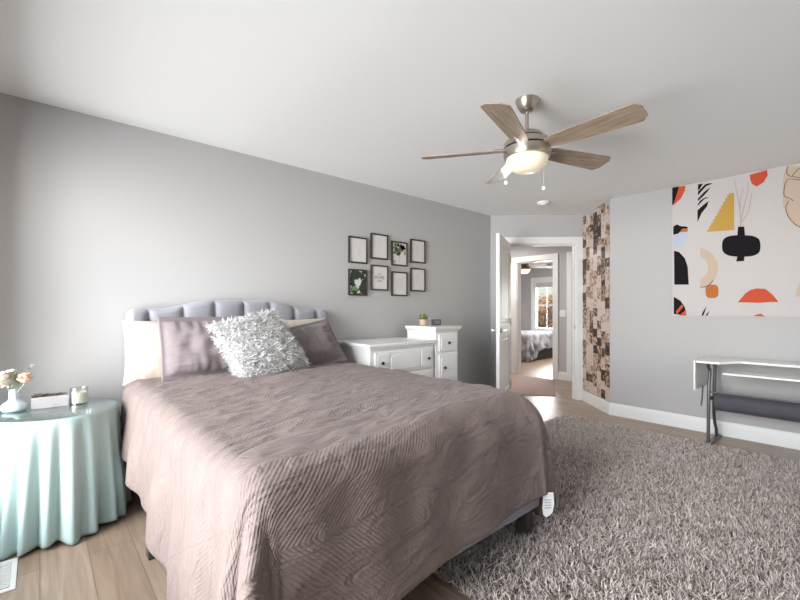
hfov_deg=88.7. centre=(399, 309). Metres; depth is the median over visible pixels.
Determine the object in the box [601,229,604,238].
print
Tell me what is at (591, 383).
print
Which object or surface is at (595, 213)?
print
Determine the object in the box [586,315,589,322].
print
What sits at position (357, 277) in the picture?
print
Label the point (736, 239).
tapestry
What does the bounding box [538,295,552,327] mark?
autumn tree
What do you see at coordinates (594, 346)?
print
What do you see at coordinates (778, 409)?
rolled mat
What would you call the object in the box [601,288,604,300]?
print
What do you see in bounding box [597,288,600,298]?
print
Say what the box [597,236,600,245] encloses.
print
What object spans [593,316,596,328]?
print
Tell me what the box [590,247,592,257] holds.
print
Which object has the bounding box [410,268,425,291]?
picture frame
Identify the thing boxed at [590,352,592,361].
print
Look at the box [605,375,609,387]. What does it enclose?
print
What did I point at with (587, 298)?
print
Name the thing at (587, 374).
print
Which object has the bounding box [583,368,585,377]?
print
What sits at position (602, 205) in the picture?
print
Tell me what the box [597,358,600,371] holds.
print
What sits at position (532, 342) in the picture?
comforter
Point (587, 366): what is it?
print
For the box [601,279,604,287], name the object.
print
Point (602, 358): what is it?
print
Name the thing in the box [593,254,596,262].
print
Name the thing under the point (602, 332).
print
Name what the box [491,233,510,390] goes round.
door
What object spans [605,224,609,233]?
print
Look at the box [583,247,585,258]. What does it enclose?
print
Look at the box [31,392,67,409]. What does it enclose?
tray
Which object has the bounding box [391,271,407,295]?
picture frame
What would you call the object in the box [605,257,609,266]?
print
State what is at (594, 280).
print
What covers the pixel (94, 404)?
glass
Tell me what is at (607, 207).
print
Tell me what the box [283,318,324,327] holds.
bed pillow
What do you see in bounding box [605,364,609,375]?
print
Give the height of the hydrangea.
0.155 m
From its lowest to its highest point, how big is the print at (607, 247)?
0.150 m
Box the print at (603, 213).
[601,212,604,221]
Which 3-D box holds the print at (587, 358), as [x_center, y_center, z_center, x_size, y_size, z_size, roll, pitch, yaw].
[2.395,0.660,5.212,0.001,0.100,0.103,0,0,2]
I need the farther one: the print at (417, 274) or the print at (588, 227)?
the print at (588, 227)
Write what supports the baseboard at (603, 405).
attached to the wall at (593, 210)
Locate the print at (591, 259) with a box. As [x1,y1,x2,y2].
[590,258,592,269]
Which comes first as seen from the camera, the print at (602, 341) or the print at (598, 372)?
the print at (602, 341)
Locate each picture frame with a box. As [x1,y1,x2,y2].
[348,236,367,263]
[348,269,367,295]
[370,233,387,259]
[370,264,387,290]
[391,241,407,266]
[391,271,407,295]
[410,239,425,263]
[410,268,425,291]
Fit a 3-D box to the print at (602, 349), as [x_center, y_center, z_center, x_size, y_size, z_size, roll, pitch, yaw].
[2.384,0.509,4.799,0.001,0.100,0.103,0,0,2]
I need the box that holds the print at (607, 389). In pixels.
[605,386,609,400]
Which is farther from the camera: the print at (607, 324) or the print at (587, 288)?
the print at (587, 288)
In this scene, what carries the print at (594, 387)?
attached to the wall at (593, 210)
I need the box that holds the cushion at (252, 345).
[205,307,312,377]
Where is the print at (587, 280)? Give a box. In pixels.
[586,279,589,286]
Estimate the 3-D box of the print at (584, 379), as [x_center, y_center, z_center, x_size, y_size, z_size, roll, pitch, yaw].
[2.398,0.968,5.315,0.001,0.150,0.103,0,0,2]
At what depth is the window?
11.42 m
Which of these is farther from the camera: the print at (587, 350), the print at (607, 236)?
the print at (587, 350)
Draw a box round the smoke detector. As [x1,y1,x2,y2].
[537,201,548,205]
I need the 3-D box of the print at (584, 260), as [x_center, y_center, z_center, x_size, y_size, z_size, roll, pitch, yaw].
[2.398,-0.585,5.315,0.001,0.130,0.103,0,0,2]
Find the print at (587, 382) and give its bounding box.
[586,380,589,391]
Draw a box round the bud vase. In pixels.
[0,388,27,412]
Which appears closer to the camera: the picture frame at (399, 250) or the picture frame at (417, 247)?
the picture frame at (399, 250)
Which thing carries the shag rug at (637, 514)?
on the floor
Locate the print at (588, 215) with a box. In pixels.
[586,214,589,226]
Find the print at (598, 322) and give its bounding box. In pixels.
[597,321,600,328]
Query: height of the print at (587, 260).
0.150 m
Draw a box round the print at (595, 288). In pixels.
[593,287,596,295]
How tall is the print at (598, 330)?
0.100 m
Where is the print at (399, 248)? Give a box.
[393,242,405,264]
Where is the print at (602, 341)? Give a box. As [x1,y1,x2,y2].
[601,340,604,348]
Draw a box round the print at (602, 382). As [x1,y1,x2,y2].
[601,380,604,389]
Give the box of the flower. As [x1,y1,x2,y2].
[0,371,12,391]
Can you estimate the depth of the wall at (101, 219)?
2.93 m
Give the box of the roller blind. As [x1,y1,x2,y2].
[536,282,552,287]
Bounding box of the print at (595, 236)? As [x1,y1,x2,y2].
[593,235,596,243]
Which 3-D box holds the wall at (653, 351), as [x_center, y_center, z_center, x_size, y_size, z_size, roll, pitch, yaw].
[3.300,-0.027,3.682,0.120,2.440,2.645,0,0,-41]
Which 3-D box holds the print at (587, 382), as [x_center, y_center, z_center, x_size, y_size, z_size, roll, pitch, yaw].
[2.394,0.978,5.212,0.001,0.130,0.103,0,0,2]
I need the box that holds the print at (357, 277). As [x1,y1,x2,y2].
[350,270,364,293]
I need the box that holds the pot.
[419,319,427,324]
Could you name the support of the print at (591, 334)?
attached to the wall at (593, 210)
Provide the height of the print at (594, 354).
0.150 m
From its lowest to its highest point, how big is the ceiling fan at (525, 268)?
0.493 m
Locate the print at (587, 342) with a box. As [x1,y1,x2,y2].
[586,341,589,349]
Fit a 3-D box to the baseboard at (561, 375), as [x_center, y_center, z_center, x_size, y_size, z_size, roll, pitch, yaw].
[2.739,1.125,6.895,0.016,0.135,0.150,0,0,-41]
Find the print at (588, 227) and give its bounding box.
[586,226,589,236]
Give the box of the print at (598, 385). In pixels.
[597,383,600,396]
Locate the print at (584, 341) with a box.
[583,340,585,349]
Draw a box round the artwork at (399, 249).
[393,243,405,261]
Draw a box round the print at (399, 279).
[393,273,405,294]
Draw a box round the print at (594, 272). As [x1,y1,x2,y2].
[593,271,596,278]
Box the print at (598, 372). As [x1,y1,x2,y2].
[597,371,600,383]
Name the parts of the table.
leg, leg, shelf rail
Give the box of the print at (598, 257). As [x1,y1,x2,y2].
[597,256,600,264]
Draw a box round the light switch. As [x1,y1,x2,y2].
[560,310,565,316]
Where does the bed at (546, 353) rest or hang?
on the floor
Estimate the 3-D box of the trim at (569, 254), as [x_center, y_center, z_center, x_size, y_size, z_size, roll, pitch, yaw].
[3.114,0.118,6.466,0.020,2.150,0.990,0,0,-41]
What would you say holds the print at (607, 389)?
attached to the wall at (593, 210)
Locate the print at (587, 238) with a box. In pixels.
[586,236,589,247]
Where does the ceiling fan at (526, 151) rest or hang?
hanging from the ceiling
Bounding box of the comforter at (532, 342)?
[521,330,552,361]
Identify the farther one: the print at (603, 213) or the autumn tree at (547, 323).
the autumn tree at (547, 323)
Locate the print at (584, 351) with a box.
[583,350,585,359]
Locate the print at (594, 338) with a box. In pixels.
[593,337,596,344]
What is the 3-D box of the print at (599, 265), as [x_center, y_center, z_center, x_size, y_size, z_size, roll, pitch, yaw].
[2.387,-0.473,4.902,0.001,0.130,0.103,0,0,2]
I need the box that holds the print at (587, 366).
[586,365,589,373]
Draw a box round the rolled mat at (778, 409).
[714,393,799,422]
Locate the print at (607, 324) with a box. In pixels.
[605,322,609,333]
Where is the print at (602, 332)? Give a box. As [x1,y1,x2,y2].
[601,331,604,339]
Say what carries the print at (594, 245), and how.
attached to the wall at (593, 210)
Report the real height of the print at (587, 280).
0.100 m
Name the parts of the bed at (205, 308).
leg, headboard, foot rail, leg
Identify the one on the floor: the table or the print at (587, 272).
the table
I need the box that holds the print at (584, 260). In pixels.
[583,259,585,269]
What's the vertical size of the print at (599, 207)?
0.100 m
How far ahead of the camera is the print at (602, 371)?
4.79 m
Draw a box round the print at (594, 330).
[593,328,596,336]
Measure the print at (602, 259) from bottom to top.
0.100 m
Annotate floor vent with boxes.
[0,557,17,593]
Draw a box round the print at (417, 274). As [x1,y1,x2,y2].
[412,269,423,289]
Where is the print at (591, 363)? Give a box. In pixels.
[590,362,592,374]
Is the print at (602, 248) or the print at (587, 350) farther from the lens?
the print at (587, 350)
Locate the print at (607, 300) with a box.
[605,297,609,308]
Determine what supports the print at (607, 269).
attached to the wall at (593, 210)
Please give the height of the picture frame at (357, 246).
0.257 m
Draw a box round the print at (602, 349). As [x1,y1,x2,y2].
[601,348,604,356]
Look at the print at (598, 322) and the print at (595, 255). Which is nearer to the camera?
the print at (598, 322)
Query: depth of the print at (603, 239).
4.79 m
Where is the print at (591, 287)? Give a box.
[590,286,592,297]
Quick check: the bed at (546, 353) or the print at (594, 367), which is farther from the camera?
the bed at (546, 353)
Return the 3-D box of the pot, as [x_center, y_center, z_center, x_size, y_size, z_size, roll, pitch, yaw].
[0.242,0.136,4.250,0.090,0.062,0.090,0,0,-41]
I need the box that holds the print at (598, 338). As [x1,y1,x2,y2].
[597,337,600,345]
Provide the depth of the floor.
1.96 m
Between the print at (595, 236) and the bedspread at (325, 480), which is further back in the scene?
the print at (595, 236)
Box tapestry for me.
[672,163,799,316]
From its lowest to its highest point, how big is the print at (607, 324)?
0.130 m
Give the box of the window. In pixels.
[531,277,552,331]
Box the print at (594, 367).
[593,365,596,378]
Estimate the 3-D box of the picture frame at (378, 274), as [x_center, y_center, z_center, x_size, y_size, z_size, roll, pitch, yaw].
[-0.209,-0.322,4.179,0.221,0.257,0.021,0,0,-41]
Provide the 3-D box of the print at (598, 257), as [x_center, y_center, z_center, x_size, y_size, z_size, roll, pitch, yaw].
[2.386,-0.589,4.902,0.001,0.100,0.103,0,0,2]
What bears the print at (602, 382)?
attached to the wall at (593, 210)
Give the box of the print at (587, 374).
[586,372,589,381]
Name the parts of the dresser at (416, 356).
panel, drawer, drawer moulding, drawer, drawer moulding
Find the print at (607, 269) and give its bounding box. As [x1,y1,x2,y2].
[605,266,609,275]
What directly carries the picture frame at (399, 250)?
attached to the wall at (101, 219)
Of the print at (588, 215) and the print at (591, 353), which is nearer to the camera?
the print at (591, 353)
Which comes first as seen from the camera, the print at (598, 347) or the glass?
the glass
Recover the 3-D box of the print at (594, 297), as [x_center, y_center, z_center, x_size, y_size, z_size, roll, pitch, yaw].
[2.388,-0.091,5.006,0.001,0.150,0.103,0,0,2]
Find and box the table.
[693,357,799,444]
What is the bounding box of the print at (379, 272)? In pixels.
[373,266,386,288]
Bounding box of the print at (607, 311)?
[605,309,609,321]
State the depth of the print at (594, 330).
5.02 m
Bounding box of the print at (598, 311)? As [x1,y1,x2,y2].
[597,310,600,320]
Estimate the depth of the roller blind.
11.25 m
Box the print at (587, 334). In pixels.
[586,333,589,341]
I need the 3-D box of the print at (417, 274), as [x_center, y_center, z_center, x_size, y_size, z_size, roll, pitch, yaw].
[0.195,-0.327,4.540,0.193,0.229,0.010,0,0,-41]
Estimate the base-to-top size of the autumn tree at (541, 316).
2.134 m
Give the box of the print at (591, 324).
[590,323,592,332]
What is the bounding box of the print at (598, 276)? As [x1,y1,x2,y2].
[597,275,600,287]
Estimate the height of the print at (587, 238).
0.130 m
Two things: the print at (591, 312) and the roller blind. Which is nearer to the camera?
the print at (591, 312)
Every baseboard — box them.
[558,372,566,380]
[582,390,609,414]
[610,403,799,449]
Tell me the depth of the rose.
2.19 m
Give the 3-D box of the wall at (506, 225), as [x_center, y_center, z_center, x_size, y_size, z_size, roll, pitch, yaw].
[1.805,-0.027,5.468,1.199,2.440,0.120,0,0,3]
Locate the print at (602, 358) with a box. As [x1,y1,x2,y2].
[601,357,604,369]
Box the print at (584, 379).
[583,378,585,389]
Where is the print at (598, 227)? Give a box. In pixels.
[597,225,600,236]
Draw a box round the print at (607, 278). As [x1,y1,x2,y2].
[605,275,609,284]
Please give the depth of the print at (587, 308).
5.21 m
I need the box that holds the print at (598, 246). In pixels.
[597,245,600,255]
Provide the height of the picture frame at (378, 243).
0.257 m
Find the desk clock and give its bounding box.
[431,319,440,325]
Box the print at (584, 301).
[583,300,585,309]
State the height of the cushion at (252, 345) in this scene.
0.562 m
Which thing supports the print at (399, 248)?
attached to the picture frame at (399, 250)
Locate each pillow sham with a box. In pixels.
[157,316,241,381]
[289,318,346,364]
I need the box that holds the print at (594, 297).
[593,296,596,307]
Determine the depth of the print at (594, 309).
5.01 m
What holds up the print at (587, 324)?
attached to the wall at (593, 210)
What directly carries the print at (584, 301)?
attached to the wall at (593, 210)
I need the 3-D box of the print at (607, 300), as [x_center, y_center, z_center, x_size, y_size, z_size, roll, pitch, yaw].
[2.380,-0.070,4.696,0.001,0.130,0.103,0,0,2]
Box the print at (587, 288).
[586,286,589,296]
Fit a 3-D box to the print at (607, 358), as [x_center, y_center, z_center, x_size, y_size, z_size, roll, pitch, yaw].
[2.382,0.580,4.696,0.001,0.100,0.103,0,0,2]
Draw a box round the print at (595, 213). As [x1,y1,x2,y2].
[593,212,596,223]
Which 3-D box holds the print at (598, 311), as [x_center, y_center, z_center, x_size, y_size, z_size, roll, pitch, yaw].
[2.387,0.071,4.902,0.001,0.130,0.103,0,0,2]
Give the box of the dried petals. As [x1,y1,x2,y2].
[33,392,63,397]
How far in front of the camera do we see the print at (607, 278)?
4.69 m
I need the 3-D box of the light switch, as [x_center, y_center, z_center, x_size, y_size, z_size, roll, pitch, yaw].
[2.740,0.073,6.896,0.013,0.120,0.106,0,0,-41]
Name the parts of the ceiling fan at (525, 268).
lamp shade, fan blade, fan blade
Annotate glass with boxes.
[0,397,116,421]
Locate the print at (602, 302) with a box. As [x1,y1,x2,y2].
[601,301,604,313]
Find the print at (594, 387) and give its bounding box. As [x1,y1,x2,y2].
[593,386,596,394]
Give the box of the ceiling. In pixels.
[0,0,799,264]
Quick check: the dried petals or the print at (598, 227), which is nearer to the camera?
the dried petals
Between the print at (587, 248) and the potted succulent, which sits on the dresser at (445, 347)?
the potted succulent
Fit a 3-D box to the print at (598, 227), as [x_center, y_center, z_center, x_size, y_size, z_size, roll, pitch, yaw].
[2.387,-0.937,4.902,0.001,0.130,0.103,0,0,2]
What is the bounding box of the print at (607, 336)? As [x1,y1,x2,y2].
[605,333,609,342]
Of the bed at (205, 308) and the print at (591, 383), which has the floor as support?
the bed at (205, 308)
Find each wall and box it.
[0,93,490,414]
[491,214,582,387]
[511,246,571,371]
[521,263,552,330]
[583,200,609,401]
[610,163,799,433]
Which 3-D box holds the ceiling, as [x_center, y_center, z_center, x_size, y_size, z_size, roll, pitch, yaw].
[1.597,-1.307,5.829,11.300,0.120,8.360,0,0,-41]
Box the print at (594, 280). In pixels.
[593,279,596,287]
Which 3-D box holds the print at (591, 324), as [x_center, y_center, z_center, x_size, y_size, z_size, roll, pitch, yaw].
[2.391,0.232,5.109,0.001,0.130,0.103,0,0,2]
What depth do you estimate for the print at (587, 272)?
5.22 m
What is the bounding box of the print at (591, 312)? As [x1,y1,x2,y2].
[590,311,592,322]
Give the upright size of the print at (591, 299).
0.150 m
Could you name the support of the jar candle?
on the glass
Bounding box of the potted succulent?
[418,314,427,324]
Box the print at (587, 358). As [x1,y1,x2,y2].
[586,357,589,365]
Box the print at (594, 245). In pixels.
[593,243,596,254]
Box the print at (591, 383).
[590,382,592,392]
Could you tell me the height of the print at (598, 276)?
0.150 m
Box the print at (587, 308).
[586,307,589,314]
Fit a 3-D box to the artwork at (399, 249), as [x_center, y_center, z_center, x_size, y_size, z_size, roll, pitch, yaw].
[-0.008,-0.601,4.352,0.182,0.206,0.002,0,0,-41]
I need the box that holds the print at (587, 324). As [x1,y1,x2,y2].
[586,323,589,333]
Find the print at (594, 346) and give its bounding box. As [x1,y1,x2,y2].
[593,345,596,353]
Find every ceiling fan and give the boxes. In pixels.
[421,94,647,189]
[521,263,552,273]
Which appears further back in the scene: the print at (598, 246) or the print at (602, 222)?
the print at (598, 246)
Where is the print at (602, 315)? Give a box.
[601,314,604,322]
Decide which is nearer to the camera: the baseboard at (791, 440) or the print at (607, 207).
the baseboard at (791, 440)
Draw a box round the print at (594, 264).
[593,262,596,270]
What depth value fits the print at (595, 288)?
5.00 m
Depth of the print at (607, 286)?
4.69 m
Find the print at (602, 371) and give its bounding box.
[601,369,604,381]
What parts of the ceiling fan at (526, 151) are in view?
fan blade, fan blade, fan blade, lamp shade, fan blade, fan blade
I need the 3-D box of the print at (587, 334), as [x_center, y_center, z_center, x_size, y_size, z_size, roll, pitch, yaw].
[2.395,0.357,5.212,0.001,0.100,0.103,0,0,2]
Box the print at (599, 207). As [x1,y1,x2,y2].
[597,206,600,214]
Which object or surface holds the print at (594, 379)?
attached to the wall at (593, 210)
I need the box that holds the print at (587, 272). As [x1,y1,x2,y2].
[586,271,589,278]
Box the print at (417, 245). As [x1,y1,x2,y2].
[412,240,423,261]
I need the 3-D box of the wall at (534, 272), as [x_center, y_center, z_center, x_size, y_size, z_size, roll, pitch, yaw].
[4.547,-0.027,10.665,0.120,2.440,4.600,0,0,-41]
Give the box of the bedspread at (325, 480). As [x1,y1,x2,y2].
[120,362,556,599]
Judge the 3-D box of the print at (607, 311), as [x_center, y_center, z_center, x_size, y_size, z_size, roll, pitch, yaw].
[2.380,0.071,4.696,0.001,0.150,0.103,0,0,2]
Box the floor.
[0,358,799,599]
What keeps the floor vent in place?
in the floor
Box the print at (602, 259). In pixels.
[601,258,604,266]
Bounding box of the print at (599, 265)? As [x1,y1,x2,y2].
[597,264,600,275]
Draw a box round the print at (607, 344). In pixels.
[605,342,609,355]
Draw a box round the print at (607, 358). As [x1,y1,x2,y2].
[605,355,609,364]
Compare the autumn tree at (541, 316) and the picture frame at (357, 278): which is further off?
the autumn tree at (541, 316)
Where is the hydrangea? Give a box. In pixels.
[0,369,20,388]
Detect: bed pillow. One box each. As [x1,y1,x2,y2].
[121,320,160,385]
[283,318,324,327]
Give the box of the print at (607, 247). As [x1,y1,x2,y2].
[605,244,609,257]
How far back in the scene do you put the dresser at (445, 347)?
4.00 m
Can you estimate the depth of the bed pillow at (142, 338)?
2.58 m
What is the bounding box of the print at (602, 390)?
[601,389,604,398]
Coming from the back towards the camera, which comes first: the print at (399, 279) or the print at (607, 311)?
the print at (607, 311)
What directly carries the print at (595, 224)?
attached to the wall at (593, 210)
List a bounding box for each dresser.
[338,337,435,377]
[405,325,461,380]
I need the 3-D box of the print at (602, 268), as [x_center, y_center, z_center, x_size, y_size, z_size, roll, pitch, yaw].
[2.384,-0.424,4.799,0.001,0.150,0.103,0,0,2]
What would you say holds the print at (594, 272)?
attached to the wall at (593, 210)
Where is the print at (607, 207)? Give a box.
[605,203,609,213]
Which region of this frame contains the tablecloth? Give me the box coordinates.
[0,404,131,560]
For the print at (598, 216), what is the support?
attached to the wall at (593, 210)
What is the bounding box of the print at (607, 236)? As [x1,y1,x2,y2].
[605,233,609,244]
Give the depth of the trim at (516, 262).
7.55 m
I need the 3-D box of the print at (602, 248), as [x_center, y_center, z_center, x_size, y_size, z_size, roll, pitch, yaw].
[2.384,-0.666,4.799,0.001,0.130,0.103,0,0,2]
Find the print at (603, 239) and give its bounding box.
[601,238,604,246]
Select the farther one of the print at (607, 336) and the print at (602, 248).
the print at (602, 248)
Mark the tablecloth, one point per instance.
(61, 479)
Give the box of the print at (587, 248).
[586,247,589,258]
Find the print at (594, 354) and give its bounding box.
[593,353,596,365]
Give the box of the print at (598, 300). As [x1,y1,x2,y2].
[597,299,600,309]
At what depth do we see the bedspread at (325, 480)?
1.48 m
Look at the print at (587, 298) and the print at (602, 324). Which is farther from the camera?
the print at (587, 298)
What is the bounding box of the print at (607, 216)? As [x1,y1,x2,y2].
[605,212,609,224]
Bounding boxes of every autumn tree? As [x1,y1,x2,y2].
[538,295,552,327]
[538,303,548,327]
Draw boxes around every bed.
[125,300,538,560]
[533,347,552,360]
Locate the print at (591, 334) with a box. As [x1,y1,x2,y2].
[590,333,592,343]
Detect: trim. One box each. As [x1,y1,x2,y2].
[504,237,582,399]
[511,253,557,378]
[567,251,571,380]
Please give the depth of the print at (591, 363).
5.11 m
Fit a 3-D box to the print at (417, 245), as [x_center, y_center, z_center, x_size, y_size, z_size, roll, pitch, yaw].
[0.195,-0.642,4.540,0.193,0.229,0.010,0,0,-41]
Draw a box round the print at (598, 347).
[597,346,600,358]
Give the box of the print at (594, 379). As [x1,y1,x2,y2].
[593,377,596,386]
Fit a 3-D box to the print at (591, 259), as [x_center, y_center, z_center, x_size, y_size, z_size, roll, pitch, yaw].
[2.391,-0.564,5.109,0.001,0.150,0.103,0,0,2]
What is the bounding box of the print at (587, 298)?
[586,297,589,306]
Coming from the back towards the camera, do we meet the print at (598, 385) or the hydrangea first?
the print at (598, 385)
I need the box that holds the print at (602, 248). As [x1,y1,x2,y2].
[601,247,604,258]
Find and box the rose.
[15,372,33,392]
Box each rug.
[433,414,799,599]
[511,374,555,395]
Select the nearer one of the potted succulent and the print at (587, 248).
the potted succulent
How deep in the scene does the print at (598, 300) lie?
4.90 m
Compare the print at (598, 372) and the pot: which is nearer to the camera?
the pot
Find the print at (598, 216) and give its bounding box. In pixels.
[597,214,600,225]
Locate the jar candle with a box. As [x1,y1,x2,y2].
[71,386,87,404]
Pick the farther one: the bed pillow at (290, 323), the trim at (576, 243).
the trim at (576, 243)
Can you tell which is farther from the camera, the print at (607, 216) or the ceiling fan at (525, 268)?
the ceiling fan at (525, 268)
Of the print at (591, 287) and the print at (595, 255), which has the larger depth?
the print at (591, 287)
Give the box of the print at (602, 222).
[601,221,604,229]
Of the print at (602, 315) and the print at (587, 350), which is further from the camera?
the print at (587, 350)
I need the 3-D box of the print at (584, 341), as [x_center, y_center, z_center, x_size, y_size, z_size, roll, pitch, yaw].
[2.398,0.464,5.315,0.001,0.130,0.103,0,0,2]
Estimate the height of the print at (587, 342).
0.100 m
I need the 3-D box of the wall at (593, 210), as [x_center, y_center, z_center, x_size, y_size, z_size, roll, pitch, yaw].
[2.453,-0.027,5.056,0.120,2.440,0.845,0,0,2]
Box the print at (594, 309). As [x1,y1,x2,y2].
[593,308,596,315]
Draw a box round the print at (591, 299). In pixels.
[590,298,592,310]
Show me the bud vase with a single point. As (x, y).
(14, 404)
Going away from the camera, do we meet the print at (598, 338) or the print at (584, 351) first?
the print at (598, 338)
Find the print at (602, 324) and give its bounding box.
[601,322,604,330]
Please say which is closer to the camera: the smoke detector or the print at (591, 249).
the smoke detector
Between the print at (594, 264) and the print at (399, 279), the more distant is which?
the print at (594, 264)
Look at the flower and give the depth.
2.14 m
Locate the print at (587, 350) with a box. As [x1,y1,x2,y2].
[586,349,589,357]
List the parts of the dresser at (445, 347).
cornice, drawer, drawer, drawer moulding, drawer moulding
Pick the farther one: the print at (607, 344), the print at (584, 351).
the print at (584, 351)
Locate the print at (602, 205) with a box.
[601,203,604,212]
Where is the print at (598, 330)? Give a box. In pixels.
[597,329,600,337]
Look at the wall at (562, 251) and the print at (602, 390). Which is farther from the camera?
the wall at (562, 251)
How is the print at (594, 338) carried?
attached to the wall at (593, 210)
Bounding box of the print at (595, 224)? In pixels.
[593,223,596,235]
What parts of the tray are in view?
panel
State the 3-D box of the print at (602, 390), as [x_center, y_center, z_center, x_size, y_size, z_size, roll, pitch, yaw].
[2.383,0.993,4.799,0.001,0.100,0.103,0,0,2]
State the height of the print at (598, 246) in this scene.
0.130 m
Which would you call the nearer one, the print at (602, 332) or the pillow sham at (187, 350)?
the pillow sham at (187, 350)
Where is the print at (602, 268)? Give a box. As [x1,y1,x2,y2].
[601,266,604,279]
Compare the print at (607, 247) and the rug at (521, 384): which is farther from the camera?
the rug at (521, 384)
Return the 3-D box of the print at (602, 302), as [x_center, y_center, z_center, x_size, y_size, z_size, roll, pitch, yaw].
[2.384,-0.021,4.799,0.001,0.150,0.103,0,0,2]
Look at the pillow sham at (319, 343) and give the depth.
3.23 m
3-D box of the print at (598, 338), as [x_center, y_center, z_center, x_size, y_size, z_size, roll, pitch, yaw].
[2.387,0.389,4.902,0.001,0.100,0.103,0,0,2]
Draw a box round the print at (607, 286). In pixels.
[605,284,609,297]
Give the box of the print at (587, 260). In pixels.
[586,259,589,270]

